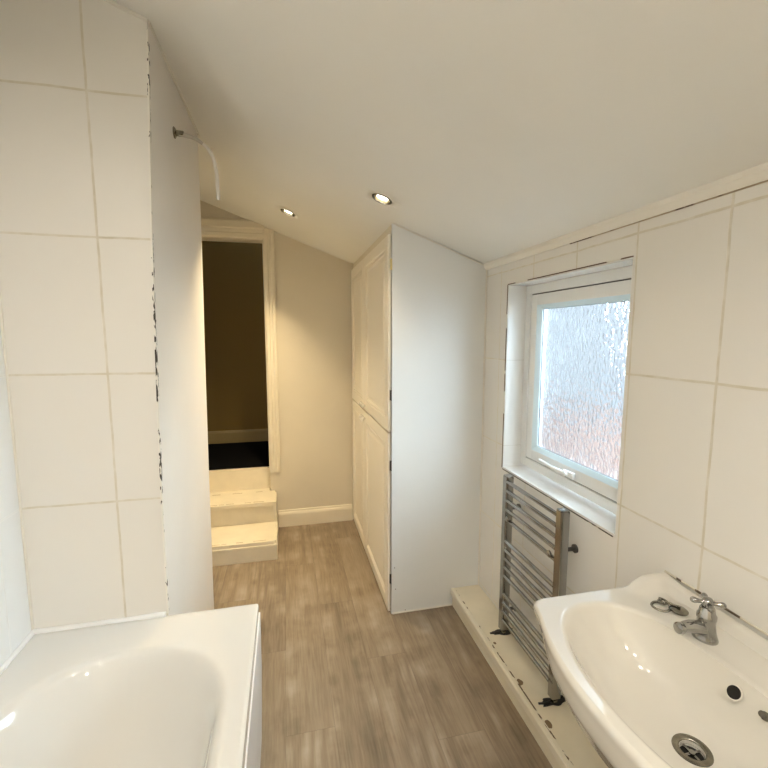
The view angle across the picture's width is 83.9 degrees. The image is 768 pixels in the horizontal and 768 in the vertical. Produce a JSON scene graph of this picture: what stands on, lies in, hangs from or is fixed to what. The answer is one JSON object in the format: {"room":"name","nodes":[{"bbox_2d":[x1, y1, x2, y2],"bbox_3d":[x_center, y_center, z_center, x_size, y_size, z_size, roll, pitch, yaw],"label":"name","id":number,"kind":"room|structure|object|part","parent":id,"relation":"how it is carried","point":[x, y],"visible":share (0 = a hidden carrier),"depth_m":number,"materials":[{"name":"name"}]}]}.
{"room":"bathroom","nodes":[
{"label":"bathroom","id":0,"kind":"room"},
{"bbox_2d":[0,326,30,666],"bbox_3d":[-1.075,0.056,0.827,0.100,2.700,4.772,-2,7,-13],"label":"wall","id":1,"kind":"structure","parent":0,"point":[15,623],"depth_m":1.27,"materials":[{"name":"beige tile"}]},
{"bbox_2d":[0,631,33,674],"bbox_3d":[-0.938,0.890,0.561,0.022,0.022,1.670,-2,7,-13],"label":"trim","id":2,"kind":"structure","parent":1,"relation":"attached to","point":[30,635],"depth_m":1.28,"materials":[{"name":"white plastic"}]},
{"bbox_2d":[0,0,213,628],"bbox_3d":[-1.017,0.050,1.754,0.467,2.500,0.859,-2,7,-13],"label":"wall","id":3,"kind":"structure","parent":0,"point":[101,269],"depth_m":1.33,"materials":[{"name":"beige tile"}]},
{"bbox_2d":[0,293,33,630],"bbox_3d":[-1.127,-0.125,1.265,0.009,1.840,0.009,-6,9,-41],"label":"trim","id":4,"kind":"structure","parent":3,"relation":"attached to","point":[1,312],"depth_m":1.31,"materials":[{"name":"beige"}]},
{"bbox_2d":[32,611,165,634],"bbox_3d":[-0.935,0.792,1.414,0.392,0.023,0.023,-2,7,-13],"label":"trim","id":5,"kind":"structure","parent":3,"relation":"attached to","point":[157,614],"depth_m":1.41,"materials":[{"name":"white plastic"}]},
{"bbox_2d":[103,0,147,21],"bbox_3d":[-0.914,-1.147,1.202,0.448,0.176,0.016,-2,7,-13],"label":"trim","id":6,"kind":"structure","parent":3,"relation":"attached to","point":[111,2],"depth_m":1.24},
{"bbox_2d":[148,21,200,137],"bbox_3d":[-0.781,-1.116,1.633,0.011,0.012,0.760,-1,7,-13],"label":"trim","id":7,"kind":"structure","parent":3,"relation":"attached to","point":[149,22],"depth_m":1.53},
{"bbox_2d":[173,126,219,200],"bbox_3d":[-0.700,-0.825,1.602,0.151,0.249,0.040,-2,7,-13],"label":"pipe","id":8,"kind":"object","parent":3,"relation":"attached to","point":[176,133],"visible":1,"depth_m":1.60,"materials":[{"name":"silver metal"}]},
{"bbox_2d":[202,241,267,430],"bbox_3d":[-1.651,-0.492,4.018,2.600,2.138,0.050,-2,7,-13],"label":"wall","id":9,"kind":"structure","parent":0,"point":[233,284],"depth_m":4.05,"materials":[{"name":"brown paint"}]},
{"bbox_2d":[208,429,267,443],"bbox_3d":[-1.643,0.514,4.100,2.600,0.120,0.018,-2,7,-13],"label":"baseboard","id":10,"kind":"structure","parent":9,"relation":"attached to","point":[251,435],"depth_m":4.14,"materials":[{"name":"brown paint"}]},
{"bbox_2d":[208,441,268,469],"bbox_3d":[-1.553,0.643,3.723,2.600,0.049,0.918,-2,7,-13],"label":"floor","id":11,"kind":"structure","parent":0,"point":[221,456],"depth_m":3.71,"materials":[{"name":"black carpet"}]},
{"bbox_2d":[200,200,352,523],"bbox_3d":[-0.701,-0.177,3.300,1.945,2.600,0.100,-2,7,-13],"label":"wall","id":12,"kind":"structure","parent":0,"point":[313,286],"depth_m":3.30,"materials":[{"name":"paint"}]},
{"bbox_2d":[201,217,280,472],"bbox_3d":[-1.183,-0.248,3.178,0.755,1.875,0.144,-2,7,-13],"label":"door frame","id":13,"kind":"structure","parent":12,"relation":"in","point":[212,229],"depth_m":3.14,"materials":[{"name":"white wood"}]},
{"bbox_3d":[-0.839,-0.221,3.199,0.076,1.815,0.024,-2,7,-13],"label":"architrave","id":14,"kind":"part","parent":13,"relation":"part of","materials":[{"name":"white wood"}]},
{"bbox_2d":[277,232,350,262],"bbox_3d":[-0.518,-1.018,3.192,0.543,0.204,0.007,-2,7,-13],"label":"trim","id":15,"kind":"structure","parent":12,"relation":"attached to","point":[277,232],"depth_m":3.19,"materials":[{"name":"beige"}]},
{"bbox_2d":[278,504,352,526],"bbox_3d":[-0.542,1.051,3.417,0.584,0.132,0.018,-2,7,-13],"label":"baseboard","id":16,"kind":"structure","parent":12,"relation":"attached to","point":[335,513],"depth_m":3.41,"materials":[{"name":"white wood"}]},
{"bbox_2d":[213,519,552,767],"bbox_3d":[-0.119,1.407,1.163,2.045,0.060,4.692,-2,7,-13],"label":"floor","id":17,"kind":"structure","parent":0,"point":[348,681],"depth_m":1.89,"materials":[{"name":"brown wood"}]},
{"bbox_2d":[0,604,261,767],"bbox_3d":[-0.596,1.157,0.662,0.702,0.550,1.693,-2,7,-13],"label":"bathtub","id":18,"kind":"object","parent":17,"relation":"on","point":[184,690],"visible":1,"depth_m":1.22,"materials":[{"name":"white ceramic"}]},
{"bbox_3d":[-0.268,1.161,0.739,0.028,0.500,1.692,-2,7,-13],"label":"panel","id":19,"kind":"part","parent":18,"relation":"part of","materials":[{"name":"white plastic"}]},
{"bbox_2d":[209,466,278,566],"bbox_3d":[-1.137,0.926,3.059,0.728,0.462,0.615,-2,7,-13],"label":"wooden steps","id":20,"kind":"structure","parent":17,"relation":"on","point":[243,503],"depth_m":3.08,"materials":[{"name":"beige paint"}]},
{"bbox_2d":[351,223,485,613],"bbox_3d":[0.125,0.157,2.840,0.550,2.040,1.230,-2,7,-13],"label":"tall cabinet","id":21,"kind":"object","parent":17,"relation":"on","point":[418,304],"visible":1,"depth_m":2.27,"materials":[{"name":"paint"}]},
{"bbox_3d":[-0.185,-0.349,3.061,0.014,0.988,0.532,-2,7,-13],"label":"door","id":22,"kind":"part","parent":21,"relation":"part of","materials":[{"name":"beige wood"}]},
{"bbox_3d":[-0.185,0.639,3.175,0.014,0.982,0.532,-2,7,-13],"label":"door","id":23,"kind":"part","parent":21,"relation":"part of","materials":[{"name":"beige wood"}]},
{"bbox_3d":[-0.049,-0.282,2.473,0.014,0.988,0.672,-2,7,-13],"label":"door","id":24,"kind":"part","parent":21,"relation":"part of","materials":[{"name":"beige wood"}]},
{"bbox_3d":[-0.049,0.707,2.586,0.014,0.982,0.672,-2,7,-13],"label":"door","id":25,"kind":"part","parent":21,"relation":"part of","materials":[{"name":"beige wood"}]},
{"bbox_3d":[-0.091,0.186,2.804,0.018,1.990,1.209,-2,7,-13],"label":"frame","id":26,"kind":"part","parent":21,"relation":"part of","materials":[{"name":"beige wood"}]},
{"bbox_2d":[393,223,483,265],"bbox_3d":[0.285,-0.696,2.143,0.496,0.193,0.009,-2,7,-13],"label":"trim","id":27,"kind":"structure","parent":21,"relation":"attached to","point":[393,223],"depth_m":2.14,"materials":[{"name":"beige wood"}]},
{"bbox_2d":[392,604,451,613],"bbox_3d":[0.211,1.237,2.348,0.341,0.010,0.010,-2,7,-13],"label":"trim","id":28,"kind":"structure","parent":17,"relation":"on","point":[448,604],"depth_m":2.34,"materials":[{"name":"beige"}]},
{"bbox_2d":[450,585,607,767],"bbox_3d":[0.831,1.365,0.784,0.179,0.109,3.337,-2,7,-13],"label":"ledge","id":29,"kind":"object","parent":17,"relation":"on","point":[554,727],"visible":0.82,"depth_m":1.73,"materials":[{"name":"beige paint"}]},
{"bbox_2d":[112,0,767,263],"bbox_3d":[-0.126,-0.841,0.944,2.089,0.829,4.772,-2,7,-13],"label":"ceiling","id":30,"kind":"structure","parent":0,"point":[491,130],"depth_m":1.09,"materials":[{"name":"paint"}]},
{"bbox_2d":[280,209,294,216],"bbox_3d":[-0.569,-1.036,2.531,0.087,0.074,0.093,-2,7,-13],"label":"recessed light","id":31,"kind":"object","parent":30,"relation":"in","point":[285,211],"visible":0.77,"depth_m":2.55,"materials":[{"name":"silver metal"}]},
{"bbox_2d":[372,193,391,204],"bbox_3d":[-0.009,-0.814,1.833,0.087,0.074,0.093,-2,7,-13],"label":"recessed light","id":32,"kind":"object","parent":30,"relation":"in","point":[382,199],"visible":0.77,"depth_m":1.85,"materials":[{"name":"silver metal"}]},
{"bbox_3d":[-0.005,-0.811,1.834,0.049,0.037,0.052,-2,7,-13],"label":"bulb","id":33,"kind":"part","parent":32,"relation":"part of","materials":[{"name":"white glass"}]},
{"bbox_2d":[479,182,767,674],"bbox_3d":[0.852,0.403,1.314,0.165,2.000,4.772,-2,7,-13],"label":"wall","id":34,"kind":"structure","parent":0,"point":[692,505],"depth_m":1.15,"materials":[{"name":"beige tile"}]},
{"bbox_2d":[478,270,487,584],"bbox_3d":[0.532,0.265,2.309,0.011,1.747,0.011,5,8,39],"label":"trim","id":35,"kind":"structure","parent":34,"relation":"attached to","point":[486,270],"depth_m":2.30,"materials":[{"name":"beige"}]},
{"bbox_2d":[498,474,577,703],"bbox_3d":[0.623,0.815,1.788,0.088,0.768,0.425,-2,7,-13],"label":"towel rail","id":36,"kind":"object","parent":34,"relation":"attached to","point":[561,549],"visible":0.88,"depth_m":1.75,"materials":[{"name":"silver metal"}]},
{"bbox_2d":[502,468,612,536],"bbox_3d":[0.668,0.459,1.753,0.004,0.004,0.733,-2,7,-13],"label":"trim","id":37,"kind":"structure","parent":34,"relation":"attached to","point":[502,468],"depth_m":1.66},
{"bbox_2d":[502,265,631,536],"bbox_3d":[0.748,0.016,1.717,0.167,0.884,0.743,-2,7,-13],"label":"window","id":38,"kind":"structure","parent":34,"relation":"in","point":[576,328],"depth_m":1.71,"materials":[{"name":"white plastic"}]},
{"bbox_3d":[0.722,0.357,1.802,0.039,0.029,0.212,-2,7,-13],"label":"handle","id":39,"kind":"part","parent":38,"relation":"part of","materials":[{"name":"white plastic"}]},
{"bbox_3d":[0.748,0.450,1.767,0.167,0.010,0.743,-2,7,-13],"label":"sill","id":40,"kind":"part","parent":38,"relation":"part of","materials":[{"name":"white tile"}]},
{"bbox_3d":[0.785,0.004,1.722,0.056,0.770,0.647,-2,7,-13],"label":"sash","id":41,"kind":"part","parent":38,"relation":"part of","materials":[{"name":"white plastic"}]},
{"bbox_3d":[0.786,0.004,1.722,0.004,0.664,0.541,-2,7,-13],"label":"glass pane","id":42,"kind":"part","parent":38,"relation":"part of","materials":[{"name":"clear glass"}]},
{"bbox_2d":[502,256,633,462],"bbox_3d":[0.668,0.012,1.701,0.006,0.888,0.750,-2,7,-13],"label":"trim","id":43,"kind":"structure","parent":34,"relation":"attached to","point":[629,256],"depth_m":2.01,"materials":[{"name":"plastic"}]},
{"bbox_2d":[503,257,633,533],"bbox_3d":[0.728,0.011,1.712,0.119,0.887,0.751,-2,7,-13],"label":"trim reveal","id":44,"kind":"structure","parent":34,"relation":"attached to","point":[514,351],"depth_m":2.05,"materials":[{"name":"white paint"}]},
{"bbox_2d":[484,162,767,269],"bbox_3d":[0.901,-0.422,0.594,0.026,0.036,3.340,-2,7,-13],"label":"trim","id":45,"kind":"structure","parent":34,"relation":"attached to","point":[759,173],"depth_m":1.20,"materials":[{"name":"beige wood"}]},
{"bbox_2d":[533,572,767,767],"bbox_3d":[0.628,0.822,0.870,0.489,0.508,0.656,-2,7,-13],"label":"basin","id":46,"kind":"object","parent":34,"relation":"attached to","point":[644,693],"visible":0.98,"depth_m":0.94,"materials":[{"name":"white ceramic"}]},
{"bbox_2d":[650,597,688,615],"bbox_3d":[0.727,0.565,1.090,0.083,0.018,0.054,3,7,21],"label":"plug","id":47,"kind":"object","parent":46,"relation":"on","point":[677,609],"visible":1,"depth_m":1.08,"materials":[{"name":"silver metal"}]},
{"bbox_3d":[0.713,0.565,1.093,0.056,0.014,0.045,-2,7,-13],"label":"ball chain","id":48,"kind":"part","parent":47,"relation":"part of","materials":[{"name":"silver metal"}]},
{"bbox_2d":[673,592,726,645],"bbox_3d":[0.715,0.537,0.969,0.105,0.098,0.053,-3,7,-22],"label":"tap","id":49,"kind":"object","parent":46,"relation":"on","point":[703,629],"visible":1,"depth_m":0.96,"materials":[{"name":"silver metal"}]},
{"bbox_3d":[0.700,0.558,0.972,0.079,0.039,0.033,-2,7,-13],"label":"spout","id":50,"kind":"part","parent":49,"relation":"part of","materials":[{"name":"silver metal"}]},
{"bbox_3d":[0.739,0.499,0.974,0.052,0.022,0.052,-3,7,-21],"label":"cross handle","id":51,"kind":"part","parent":49,"relation":"part of","materials":[{"name":"silver metal"}]},
{"bbox_2d":[664,570,767,635],"bbox_3d":[0.866,0.564,0.890,0.007,0.007,0.650,-2,7,-13],"label":"trim","id":52,"kind":"structure","parent":34,"relation":"attached to","point":[670,574],"depth_m":1.03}
]}

